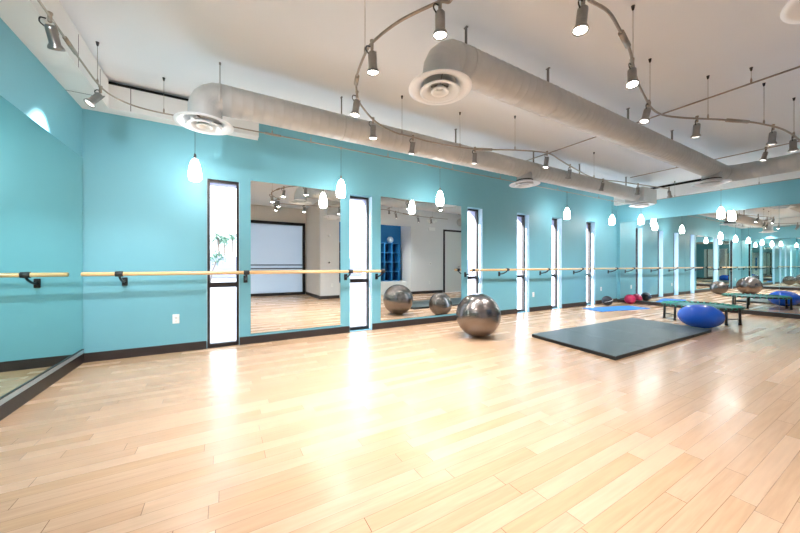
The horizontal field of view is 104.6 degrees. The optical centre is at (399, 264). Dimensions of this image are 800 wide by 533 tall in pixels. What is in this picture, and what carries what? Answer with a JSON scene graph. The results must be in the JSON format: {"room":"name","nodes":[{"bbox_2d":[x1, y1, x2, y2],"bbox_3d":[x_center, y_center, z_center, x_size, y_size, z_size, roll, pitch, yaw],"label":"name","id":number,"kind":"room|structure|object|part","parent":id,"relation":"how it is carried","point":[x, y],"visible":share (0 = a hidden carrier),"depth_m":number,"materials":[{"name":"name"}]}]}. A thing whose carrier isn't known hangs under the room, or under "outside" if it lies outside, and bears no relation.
{"room":"exercise studio","nodes":[
{"label":"exercise studio","id":0,"kind":"room"},
{"bbox_2d":[0,18,81,156],"bbox_3d":[-1.851,-0.500,0.261,0.200,3.200,7.290,0,0,-30],"label":"wall","id":1,"kind":"structure","parent":0,"point":[25,82],"depth_m":2.62,"materials":[{"name":"teal paint"}]},
{"bbox_2d":[0,95,82,397],"bbox_3d":[-1.818,-0.128,0.415,0.008,2.145,7.024,0,0,-30],"label":"wall mirror","id":2,"kind":"object","parent":1,"relation":"attached to","point":[41,177],"visible":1,"depth_m":2.61,"materials":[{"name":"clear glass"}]},
{"bbox_2d":[0,354,83,420],"bbox_3d":[-1.805,1.048,0.396,0.014,0.105,7.078,0,0,-30],"label":"baseboard","id":3,"kind":"structure","parent":1,"relation":"attached to","point":[16,402],"depth_m":2.61,"materials":[{"name":"brown plastic"}]},
{"bbox_2d":[0,349,83,405],"bbox_3d":[-1.814,0.968,0.417,0.017,0.041,7.024,0,0,-30],"label":"trim","id":4,"kind":"structure","parent":1,"relation":"attached to","point":[15,393],"depth_m":2.60,"materials":[{"name":"grey metal"}]},
{"bbox_2d":[0,0,107,107],"bbox_3d":[-1.662,-1.917,0.392,0.258,0.315,6.930,0,0,-30],"label":"trim","id":5,"kind":"structure","parent":1,"relation":"attached to","point":[21,16],"depth_m":2.57,"materials":[{"name":"paint"}]},
{"bbox_2d":[67,34,130,110],"bbox_3d":[-2.410,-1.904,2.815,1.364,0.292,2.040,0,0,-30],"label":"trim","id":6,"kind":"structure","parent":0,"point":[78,34],"depth_m":3.19,"materials":[{"name":"metal"}]},
{"bbox_2d":[82,109,616,352],"bbox_3d":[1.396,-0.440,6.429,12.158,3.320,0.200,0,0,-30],"label":"wall","id":7,"kind":"structure","parent":0,"point":[143,212],"depth_m":4.25,"materials":[{"name":"teal paint"}]},
{"bbox_2d":[77,84,258,139],"bbox_3d":[-2.752,-1.895,3.852,1.798,0.270,0.160,0,0,-30],"label":"trim","id":8,"kind":"structure","parent":7,"relation":"attached to","point":[155,102],"depth_m":3.66,"materials":[{"name":"paint"}]},
{"bbox_2d":[108,81,188,100],"bbox_3d":[-2.775,-2.065,3.891,1.798,0.070,0.070,0,0,-30],"label":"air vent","id":9,"kind":"object","parent":8,"relation":"attached to","point":[111,83],"depth_m":3.70,"materials":[{"name":"black metal"}]},
{"bbox_2d":[172,314,178,323],"bbox_3d":[-2.825,0.680,3.897,0.072,0.116,0.009,0,0,-30],"label":"wall outlet","id":10,"kind":"object","parent":7,"relation":"attached to","point":[175,317],"visible":1,"depth_m":3.89,"materials":[{"name":"white plastic"}]},
{"bbox_2d":[207,179,238,347],"bbox_3d":[-2.399,-0.020,4.198,0.380,2.240,0.090,0,0,-30],"label":"window","id":11,"kind":"structure","parent":7,"relation":"in","point":[209,284],"depth_m":4.18,"materials":[{"name":"brown metal"}]},
{"bbox_2d":[81,269,384,285],"bbox_3d":[-1.882,0.157,4.291,3.629,0.176,0.261,0,0,-30],"label":"ballet barre","id":12,"kind":"object","parent":7,"relation":"attached to","point":[119,274],"visible":1,"depth_m":3.93,"materials":[{"name":"brown wood"}]},
{"bbox_3d":[-3.251,0.195,3.650,0.052,0.100,0.016,0,0,-30],"label":"wall plate","id":13,"kind":"part","parent":12,"relation":"part of","materials":[{"name":"black plastic"}]},
{"bbox_3d":[-1.848,0.100,4.196,3.594,0.045,0.045,0,0,-30],"label":"rail","id":14,"kind":"part","parent":12,"relation":"part of","materials":[{"name":"brown wood"}]},
{"bbox_2d":[251,181,339,333],"bbox_3d":[-1.523,-0.110,4.641,1.300,2.140,0.007,0,0,-30],"label":"wall mirror","id":15,"kind":"object","parent":7,"relation":"attached to","point":[293,227],"visible":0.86,"depth_m":4.60,"materials":[{"name":"clear glass"}]},
{"bbox_2d":[83,298,616,362],"bbox_3d":[1.448,1.048,6.337,11.558,0.105,0.012,0,0,-30],"label":"baseboard","id":16,"kind":"structure","parent":7,"relation":"attached to","point":[162,349],"depth_m":4.47,"materials":[{"name":"brown plastic"}]},
{"bbox_2d":[350,196,371,330],"bbox_3d":[-0.696,-0.030,5.229,0.400,2.260,0.190,0,0,-30],"label":"window","id":17,"kind":"structure","parent":7,"relation":"in","point":[368,279],"depth_m":5.33,"materials":[{"name":"brown metal"}]},
{"bbox_2d":[381,197,460,320],"bbox_3d":[0.448,-0.110,5.767,1.800,2.140,0.007,0,0,-30],"label":"wall mirror","id":18,"kind":"object","parent":7,"relation":"attached to","point":[421,241],"visible":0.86,"depth_m":5.71,"materials":[{"name":"clear glass"}]},
{"bbox_2d":[467,207,482,295],"bbox_3d":[1.510,-0.040,6.489,0.420,2.280,0.190,0,0,-30],"label":"window","id":19,"kind":"structure","parent":7,"relation":"in","point":[478,277],"depth_m":6.58,"materials":[{"name":"brown metal"}]},
{"bbox_2d":[517,215,528,311],"bbox_3d":[2.804,-0.040,7.228,0.420,2.280,0.190,0,0,-30],"label":"window","id":20,"kind":"structure","parent":7,"relation":"in","point":[525,218],"depth_m":7.34,"materials":[{"name":"white glass"}]},
{"bbox_2d":[464,267,625,276],"bbox_3d":[3.904,0.157,7.597,5.984,0.176,0.261,0,0,-30],"label":"ballet barre","id":21,"kind":"object","parent":7,"relation":"attached to","point":[616,268],"visible":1,"depth_m":7.09,"materials":[{"name":"brown wood"}]},
{"bbox_3d":[3.953,0.100,7.510,5.984,0.045,0.045,0,0,-30],"label":"rail","id":22,"kind":"part","parent":21,"relation":"part of","materials":[{"name":"brown wood"}]},
{"bbox_2d":[552,218,561,307],"bbox_3d":[3.893,-0.045,7.851,0.410,2.290,0.190,0,0,-30],"label":"window","id":23,"kind":"structure","parent":7,"relation":"in","point":[557,275],"depth_m":7.94,"materials":[{"name":"white glass"}]},
{"bbox_2d":[586,222,594,303],"bbox_3d":[5.218,-0.050,8.607,0.440,2.300,0.190,0,0,-30],"label":"window","id":24,"kind":"structure","parent":7,"relation":"in","point":[591,226],"depth_m":8.72,"materials":[{"name":"white glass"}]},
{"bbox_2d":[0,302,799,532],"bbox_3d":[3.224,1.160,3.229,11.758,0.120,7.210,0,0,-30],"label":"floor","id":25,"kind":"structure","parent":0,"point":[438,427],"depth_m":1.99,"materials":[{"name":"brown wood"}]},
{"bbox_2d":[456,293,500,336],"bbox_3d":[1.201,0.766,4.752,0.670,0.668,0.670,0,0,-30],"label":"exercise ball","id":26,"kind":"object","parent":25,"relation":"on","point":[477,314],"visible":1,"depth_m":4.51,"materials":[{"name":"silver metal"}]},
{"bbox_2d":[602,296,612,305],"bbox_3d":[5.635,0.972,8.398,0.260,0.260,0.267,0,0,-6],"label":"medicine ball","id":27,"kind":"object","parent":25,"relation":"on","point":[606,300],"visible":1,"depth_m":8.32,"materials":[{"name":"black rubber"}]},
{"bbox_2d":[582,306,649,311],"bbox_3d":[5.438,1.094,7.777,1.637,0.012,0.567,0,0,-18],"label":"yoga mat","id":28,"kind":"object","parent":25,"relation":"on","point":[612,308],"visible":1,"depth_m":7.73,"materials":[{"name":"blue plastic"}]},
{"bbox_2d":[532,318,710,359],"bbox_3d":[3.550,1.076,4.884,3.169,0.048,1.240,0,0,-30],"label":"mat","id":29,"kind":"object","parent":25,"relation":"on","point":[617,339],"visible":1,"depth_m":4.55,"materials":[{"name":"black plastic"}]},
{"bbox_3d":[2.575,1.080,4.321,0.744,0.040,1.342,0,0,-22],"label":"panel","id":30,"kind":"part","parent":29,"relation":"part of","materials":[{"name":"black plastic"}]},
{"bbox_3d":[3.230,1.080,4.690,0.742,0.040,1.331,0,0,-22],"label":"panel","id":31,"kind":"part","parent":29,"relation":"part of","materials":[{"name":"black plastic"}]},
{"bbox_3d":[3.885,1.080,5.059,0.742,0.040,1.320,0,0,-22],"label":"panel","id":32,"kind":"part","parent":29,"relation":"part of","materials":[{"name":"black plastic"}]},
{"bbox_3d":[4.540,1.080,5.427,0.744,0.040,1.309,0,0,-22],"label":"panel","id":33,"kind":"part","parent":29,"relation":"part of","materials":[{"name":"black plastic"}]},
{"bbox_2d":[624,294,635,303],"bbox_3d":[6.503,0.966,8.736,0.270,0.268,0.270,0,0,-30],"label":"medicine ball","id":34,"kind":"object","parent":25,"relation":"on","point":[630,299],"visible":1,"depth_m":8.65,"materials":[{"name":"rubber"}]},
{"bbox_2d":[677,304,724,327],"bbox_3d":[5.267,0.896,5.416,0.615,0.407,0.554,0,0,20],"label":"exercise ball","id":35,"kind":"object","parent":25,"relation":"on","point":[696,315],"visible":0.95,"depth_m":5.25,"materials":[{"name":"blue plastic"}]},
{"bbox_2d":[661,301,745,325],"bbox_3d":[6.034,0.940,6.211,1.226,0.320,1.226,0,0,-30],"label":"bench","id":36,"kind":"object","parent":25,"relation":"on","point":[721,306],"visible":0.81,"depth_m":6.12,"materials":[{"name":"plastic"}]},
{"bbox_3d":[5.487,0.947,6.413,0.043,0.284,0.038,0,0,20],"label":"leg","id":37,"kind":"part","parent":36,"relation":"part of","materials":[{"name":"black plastic"}]},
{"bbox_3d":[5.950,0.947,5.635,0.038,0.284,0.043,0,0,8],"label":"leg","id":38,"kind":"part","parent":36,"relation":"part of","materials":[{"name":"black plastic"}]},
{"bbox_3d":[6.230,0.947,5.663,0.038,0.284,0.043,0,0,-20],"label":"leg","id":39,"kind":"part","parent":36,"relation":"part of","materials":[{"name":"black plastic"}]},
{"bbox_2d":[59,0,799,187],"bbox_3d":[3.080,-2.175,3.481,11.758,0.150,7.790,0,0,-30],"label":"ceiling","id":40,"kind":"structure","parent":0,"point":[305,52],"depth_m":3.17,"materials":[{"name":"paint"}]},
{"bbox_2d":[37,0,799,202],"bbox_3d":[2.780,-1.892,3.981,10.872,0.414,4.556,0,0,-30],"label":"track rail","id":41,"kind":"object","parent":40,"relation":"hanging from","point":[64,37],"visible":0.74,"depth_m":3.92,"materials":[{"name":"metal"}]},
{"bbox_2d":[38,10,65,51],"bbox_3d":[-2.416,-1.614,2.152,0.092,0.232,0.146,0,0,-21],"label":"track spotlight","id":42,"kind":"object","parent":41,"relation":"attached to","point":[52,32],"visible":0.97,"depth_m":2.13,"materials":[{"name":"silver metal"}]},
{"bbox_2d":[83,86,104,107],"bbox_3d":[-2.919,-1.613,2.943,0.092,0.234,0.141,0,0,18],"label":"track spotlight","id":43,"kind":"object","parent":41,"relation":"attached to","point":[96,97],"visible":0.96,"depth_m":2.93,"materials":[{"name":"silver metal"}]},
{"bbox_2d":[188,154,201,181],"bbox_3d":[-2.394,-1.351,3.608,0.132,0.731,0.132,0,0,-30],"label":"pendant lamp","id":44,"kind":"object","parent":41,"relation":"hanging from","point":[194,172],"visible":0.93,"depth_m":3.57,"materials":[{"name":"glass"}]},
{"bbox_2d":[336,147,345,197],"bbox_3d":[-0.857,-1.351,4.486,0.132,0.731,0.132,0,0,-30],"label":"pendant lamp","id":45,"kind":"object","parent":41,"relation":"hanging from","point":[340,192],"visible":1,"depth_m":4.44,"materials":[{"name":"glass"}]},
{"bbox_3d":[-0.857,-1.113,4.486,0.132,0.255,0.132,0,0,-30],"label":"lamp shade","id":46,"kind":"part","parent":45,"relation":"part of","materials":[{"name":"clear glass"}]},
{"bbox_2d":[436,166,443,205],"bbox_3d":[0.696,-1.374,5.373,0.132,0.684,0.132,0,0,-30],"label":"pendant lamp","id":47,"kind":"object","parent":41,"relation":"hanging from","point":[439,200],"visible":1,"depth_m":5.33,"materials":[{"name":"glass"}]},
{"bbox_3d":[0.696,-1.159,5.373,0.132,0.255,0.132,0,0,-30],"label":"lamp shade","id":48,"kind":"part","parent":47,"relation":"part of","materials":[{"name":"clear glass"}]},
{"bbox_2d":[564,191,569,218],"bbox_3d":[3.890,-1.394,7.198,0.132,0.643,0.132,0,0,-30],"label":"pendant lamp","id":49,"kind":"object","parent":41,"relation":"hanging from","point":[567,212],"visible":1,"depth_m":7.16,"materials":[{"name":"glass"}]},
{"bbox_3d":[3.890,-1.200,7.198,0.132,0.255,0.132,0,0,-30],"label":"lamp shade","id":50,"kind":"part","parent":49,"relation":"part of","materials":[{"name":"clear glass"}]},
{"bbox_2d":[609,200,614,224],"bbox_3d":[5.614,-1.393,8.183,0.132,0.647,0.132,0,0,-30],"label":"pendant lamp","id":51,"kind":"object","parent":41,"relation":"hanging from","point":[612,219],"visible":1,"depth_m":8.15,"materials":[{"name":"glass"}]},
{"bbox_3d":[5.614,-1.197,8.183,0.132,0.255,0.132,0,0,-30],"label":"lamp shade","id":52,"kind":"part","parent":51,"relation":"part of","materials":[{"name":"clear glass"}]},
{"bbox_2d":[638,213,643,224],"bbox_3d":[6.515,-1.406,8.353,0.132,0.619,0.132,0,0,-30],"label":"pendant lamp","id":53,"kind":"object","parent":41,"relation":"hanging from","point":[640,219],"visible":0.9,"depth_m":8.31,"materials":[{"name":"glass"}]},
{"bbox_2d":[717,189,724,218],"bbox_3d":[7.282,-1.388,7.010,0.132,0.655,0.132,0,0,-30],"label":"pendant lamp","id":54,"kind":"object","parent":41,"relation":"hanging from","point":[720,213],"visible":1,"depth_m":6.98,"materials":[{"name":"glass"}]},
{"bbox_3d":[7.282,-1.188,7.010,0.132,0.255,0.132,0,0,-30],"label":"lamp shade","id":55,"kind":"part","parent":54,"relation":"part of","materials":[{"name":"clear glass"}]},
{"bbox_2d":[187,62,656,207],"bbox_3d":[2.100,-1.780,5.484,9.712,0.639,0.400,0,0,-30],"label":"air duct","id":56,"kind":"object","parent":40,"relation":"hanging from","point":[218,100],"visible":0.92,"depth_m":3.91,"materials":[{"name":"beige metal"}]},
{"bbox_2d":[173,111,233,134],"bbox_3d":[-1.989,-1.456,3.148,0.524,0.109,0.524,0,0,-30],"label":"air diffuser","id":57,"kind":"object","parent":56,"relation":"attached to","point":[183,119],"visible":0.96,"depth_m":3.13,"materials":[{"name":"silver metal"}]},
{"bbox_2d":[509,178,540,187],"bbox_3d":[2.244,-1.476,5.566,0.524,0.109,0.524,0,0,-30],"label":"air diffuser","id":58,"kind":"object","parent":56,"relation":"attached to","point":[535,183],"visible":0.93,"depth_m":5.51,"materials":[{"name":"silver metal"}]},
{"bbox_2d":[629,203,654,206],"bbox_3d":[6.056,-1.520,7.744,0.524,0.109,0.524,0,0,-30],"label":"air diffuser","id":59,"kind":"object","parent":56,"relation":"attached to","point":[650,204],"visible":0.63,"depth_m":7.63,"materials":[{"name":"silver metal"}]},
{"bbox_2d":[354,0,668,188],"bbox_3d":[2.922,-1.851,4.122,7.305,0.494,2.419,0,0,-30],"label":"track rail","id":60,"kind":"object","parent":40,"relation":"hanging from","point":[356,80],"visible":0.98,"depth_m":3.36,"materials":[{"name":"metal"}]},
{"bbox_2d":[350,91,360,117],"bbox_3d":[-0.426,-1.531,2.933,0.094,0.238,0.092,0,0,-30],"label":"track spotlight","id":61,"kind":"object","parent":60,"relation":"attached to","point":[356,103],"visible":0.98,"depth_m":2.91,"materials":[{"name":"silver metal"}]},
{"bbox_2d":[365,39,378,75],"bbox_3d":[-0.204,-1.531,2.284,0.100,0.238,0.093,0,0,-3],"label":"track spotlight","id":62,"kind":"object","parent":60,"relation":"attached to","point":[372,70],"visible":0.97,"depth_m":2.25,"materials":[{"name":"silver metal"}]},
{"bbox_2d":[369,117,376,139],"bbox_3d":[-0.302,-1.531,3.468,0.092,0.238,0.091,0,0,0],"label":"track spotlight","id":63,"kind":"object","parent":60,"relation":"attached to","point":[372,136],"visible":0.98,"depth_m":3.44,"materials":[{"name":"silver metal"}]},
{"bbox_2d":[408,135,414,154],"bbox_3d":[0.147,-1.530,3.952,0.092,0.240,0.110,0,0,-14],"label":"track spotlight","id":64,"kind":"object","parent":60,"relation":"attached to","point":[412,144],"visible":1,"depth_m":3.92,"materials":[{"name":"silver metal"}]},
{"bbox_2d":[433,0,447,40],"bbox_3d":[0.249,-1.532,1.913,0.092,0.237,0.092,0,0,5],"label":"track spotlight","id":65,"kind":"object","parent":60,"relation":"attached to","point":[440,33],"visible":0.99,"depth_m":1.89,"materials":[{"name":"metal"}]},
{"bbox_2d":[471,147,477,164],"bbox_3d":[1.040,-1.531,4.328,0.091,0.238,0.091,0,0,-11],"label":"track spotlight","id":66,"kind":"object","parent":60,"relation":"attached to","point":[474,157],"visible":1,"depth_m":4.30,"materials":[{"name":"metal"}]},
{"bbox_2d":[542,151,548,167],"bbox_3d":[2.118,-1.530,4.493,0.092,0.240,0.103,0,0,-10],"label":"track spotlight","id":67,"kind":"object","parent":60,"relation":"attached to","point":[546,159],"visible":1,"depth_m":4.46,"materials":[{"name":"silver metal"}]},
{"bbox_2d":[565,164,571,178],"bbox_3d":[2.777,-1.530,5.088,0.092,0.240,0.125,0,0,-4],"label":"track spotlight","id":68,"kind":"object","parent":60,"relation":"attached to","point":[569,171],"visible":1,"depth_m":5.06,"materials":[{"name":"silver metal"}]},
{"bbox_2d":[598,178,604,190],"bbox_3d":[3.865,-1.530,5.921,0.092,0.240,0.125,0,0,-4],"label":"track spotlight","id":69,"kind":"object","parent":60,"relation":"attached to","point":[602,184],"visible":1,"depth_m":5.89,"materials":[{"name":"silver metal"}]},
{"bbox_2d":[634,183,639,194],"bbox_3d":[4.812,-1.531,6.254,0.092,0.238,0.148,0,0,16],"label":"track spotlight","id":70,"kind":"object","parent":60,"relation":"attached to","point":[637,188],"visible":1,"depth_m":6.24,"materials":[{"name":"silver metal"}]},
{"bbox_2d":[667,187,672,197],"bbox_3d":[5.720,-1.537,6.577,0.181,0.226,0.092,0,0,-30],"label":"track spotlight","id":71,"kind":"object","parent":60,"relation":"attached to","point":[668,191],"visible":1,"depth_m":6.56,"materials":[{"name":"silver metal"}]},
{"bbox_2d":[423,26,730,183],"bbox_3d":[3.157,-1.810,4.199,6.792,0.579,0.308,0,0,-30],"label":"air duct","id":72,"kind":"object","parent":40,"relation":"hanging from","point":[490,76],"visible":0.96,"depth_m":3.21,"materials":[{"name":"beige metal"}]},
{"bbox_2d":[409,69,471,104],"bbox_3d":[0.334,-1.498,2.586,0.524,0.109,0.524,0,0,-30],"label":"air diffuser","id":73,"kind":"object","parent":72,"relation":"attached to","point":[442,94],"visible":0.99,"depth_m":2.58,"materials":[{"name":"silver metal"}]},
{"bbox_2d":[691,177,731,186],"bbox_3d":[5.680,-1.516,5.641,0.524,0.109,0.524,0,0,-30],"label":"air diffuser","id":74,"kind":"object","parent":72,"relation":"attached to","point":[709,182],"visible":0.98,"depth_m":5.58,"materials":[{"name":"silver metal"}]},
{"bbox_2d":[726,152,799,180],"bbox_3d":[6.806,-1.750,5.005,0.442,0.308,2.529,0,0,-30],"label":"air duct","id":75,"kind":"object","parent":72,"relation":"attached to","point":[790,162],"visible":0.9,"depth_m":5.47,"materials":[{"name":"beige metal"}]},
{"bbox_2d":[526,66,799,160],"bbox_3d":[3.192,-2.010,4.231,0.028,0.178,3.980,0,0,-30],"label":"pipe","id":76,"kind":"object","parent":40,"relation":"hanging from","point":[750,68],"visible":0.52,"depth_m":3.53,"materials":[{"name":"metal"}]},
{"bbox_2d":[589,0,799,141],"bbox_3d":[3.232,-1.850,3.257,4.949,0.498,0.531,0,0,-28],"label":"track rail","id":77,"kind":"object","parent":40,"relation":"hanging from","point":[622,35],"visible":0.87,"depth_m":2.98,"materials":[{"name":"metal"}]},
{"bbox_2d":[572,0,588,36],"bbox_3d":[1.095,-1.531,1.875,0.094,0.238,0.092,0,0,-30],"label":"track spotlight","id":78,"kind":"object","parent":77,"relation":"attached to","point":[581,28],"visible":1,"depth_m":1.85,"materials":[{"name":"silver metal"}]},
{"bbox_2d":[625,57,639,88],"bbox_3d":[1.837,-1.530,2.443,0.098,0.240,0.098,0,0,-4],"label":"track spotlight","id":79,"kind":"object","parent":77,"relation":"attached to","point":[632,81],"visible":0.98,"depth_m":2.44,"materials":[{"name":"silver metal"}]},
{"bbox_2d":[639,100,650,124],"bbox_3d":[2.448,-1.530,3.088,0.125,0.240,0.092,0,0,-30],"label":"track spotlight","id":80,"kind":"object","parent":77,"relation":"attached to","point":[645,119],"visible":0.96,"depth_m":3.06,"materials":[{"name":"silver metal"}]},
{"bbox_2d":[690,115,700,138],"bbox_3d":[3.285,-1.531,3.435,0.100,0.238,0.093,0,0,-3],"label":"track spotlight","id":81,"kind":"object","parent":77,"relation":"attached to","point":[696,127],"visible":1,"depth_m":3.41,"materials":[{"name":"silver metal"}]},
{"bbox_2d":[766,124,777,145],"bbox_3d":[4.374,-1.531,3.641,0.100,0.238,0.093,0,0,-3],"label":"track spotlight","id":82,"kind":"object","parent":77,"relation":"attached to","point":[772,135],"visible":0.99,"depth_m":3.61,"materials":[{"name":"silver metal"}]},
{"bbox_2d":[788,132,798,152],"bbox_3d":[4.908,-1.531,3.857,0.095,0.238,0.095,0,0,15],"label":"track spotlight","id":83,"kind":"object","parent":77,"relation":"attached to","point":[792,143],"visible":0.98,"depth_m":3.84,"materials":[{"name":"silver metal"}]},
{"bbox_2d":[630,141,798,177],"bbox_3d":[5.830,-2.010,5.519,0.028,0.178,3.000,0,0,-30],"label":"track rail","id":84,"kind":"object","parent":40,"relation":"hanging from","point":[797,141],"visible":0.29,"depth_m":5.43,"materials":[{"name":"metal"}]},
{"bbox_2d":[759,146,767,161],"bbox_3d":[6.030,-1.840,5.122,0.108,0.240,0.092,0,0,34],"label":"track spotlight","id":85,"kind":"object","parent":84,"relation":"attached to","point":[764,155],"visible":1,"depth_m":5.10,"materials":[{"name":"silver metal"}]},
{"bbox_2d":[617,179,799,314],"bbox_3d":[7.862,-0.500,6.962,0.200,3.200,5.290,0,0,-30],"label":"wall","id":86,"kind":"structure","parent":0,"point":[787,192],"depth_m":7.36,"materials":[{"name":"teal paint"}]},
{"bbox_2d":[620,216,684,301],"bbox_3d":[6.870,-0.125,8.487,0.008,2.250,1.478,0,0,-30],"label":"wall mirror","id":87,"kind":"object","parent":86,"relation":"attached to","point":[652,253],"visible":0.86,"depth_m":8.40,"materials":[{"name":"clear glass"}]},
{"bbox_2d":[651,179,700,188],"bbox_3d":[7.686,-2.065,6.977,0.090,0.070,5.090,0,0,-30],"label":"trim","id":88,"kind":"structure","parent":86,"relation":"attached to","point":[697,180],"depth_m":7.89,"materials":[{"name":"black metal"}]},
{"bbox_2d":[614,171,799,205],"bbox_3d":[7.652,-1.895,6.957,0.170,0.270,5.090,0,0,-30],"label":"trim","id":89,"kind":"structure","parent":86,"relation":"attached to","point":[683,189],"depth_m":7.27,"materials":[{"name":"paint"}]},
{"bbox_2d":[617,299,799,318],"bbox_3d":[7.722,1.055,6.991,0.014,0.090,5.078,0,0,-30],"label":"baseboard","id":90,"kind":"structure","parent":86,"relation":"attached to","point":[773,314],"depth_m":6.84,"materials":[{"name":"brown plastic"}]},
{"bbox_2d":[685,206,778,311],"bbox_3d":[7.617,-0.125,7.179,0.008,2.250,1.525,0,0,-30],"label":"wall mirror","id":91,"kind":"object","parent":86,"relation":"attached to","point":[732,259],"visible":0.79,"depth_m":7.07,"materials":[{"name":"clear glass"}]},
{"bbox_2d":[779,204,799,313],"bbox_3d":[8.366,-0.125,5.868,0.008,2.250,1.489,0,0,-30],"label":"wall mirror","id":92,"kind":"object","parent":86,"relation":"attached to","point":[789,215],"visible":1,"depth_m":6.39,"materials":[{"name":"clear glass"}]},
{"bbox_3d":[3.088,-1.810,2.012,1.823,0.580,0.305,0,0,-30],"label":"air duct","id":93,"kind":"object","parent":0,"visible":0},
{"bbox_2d":[780,0,799,23],"bbox_3d":[2.422,-1.500,1.631,0.524,0.109,0.524,0,0,-30],"label":"air diffuser","id":94,"kind":"object","parent":93,"relation":"attached to","point":[790,13],"visible":1,"depth_m":1.81,"materials":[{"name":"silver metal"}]},
{"label":"outside","id":95,"kind":"structure","parent":0,"visible":0},
{"bbox_2d":[210,273,468,342],"bbox_3d":[6.206,1.275,49.613,180.000,0.150,200.000,0,0,-30],"label":"ground","id":96,"kind":"structure","parent":95,"point":[222,299],"depth_m":8.33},
{"bbox_2d":[210,248,226,281],"bbox_3d":[-12.358,0.044,20.601,1.484,2.324,1.498,0,0,-30],"label":"desert shrub","id":97,"kind":"object","parent":96,"relation":"on","point":[214,256],"visible":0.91,"depth_m":20.52,"materials":[{"name":"green plant"}]},
{"bbox_3d":[-12.413,0.445,20.549,0.447,1.523,0.100,0,0,-30],"label":"stem","id":98,"kind":"part","parent":97,"relation":"part of","materials":[{"name":"green plant"}]},
{"bbox_2d":[210,232,228,256],"bbox_3d":[-18.771,-1.054,31.901,1.966,4.522,1.738,0,0,-7],"label":"palm tree","id":99,"kind":"object","parent":96,"relation":"on","point":[218,238],"visible":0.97,"depth_m":31.81,"materials":[{"name":"green plant"}]},
{"bbox_2d":[220,236,232,256],"bbox_3d":[-21.313,-1.147,37.362,1.911,4.708,2.008,0,0,-30],"label":"palm tree","id":100,"kind":"object","parent":96,"relation":"on","point":[224,248],"visible":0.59,"depth_m":37.30,"materials":[{"name":"green plant"}]},
{"bbox_2d":[227,234,235,256],"bbox_3d":[-23.400,-1.596,43.054,1.818,5.604,2.032,0,0,-30],"label":"palm tree","id":101,"kind":"object","parent":96,"relation":"on","point":[232,238],"visible":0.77,"depth_m":42.99,"materials":[{"name":"green plant"}]},
{"bbox_2d":[210,256,468,277],"bbox_3d":[-3.941,0.200,37.136,90.000,2.000,0.400,0,0,-30],"label":"wall","id":102,"kind":"structure","parent":96,"relation":"on","point":[355,263],"depth_m":29.81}
]}

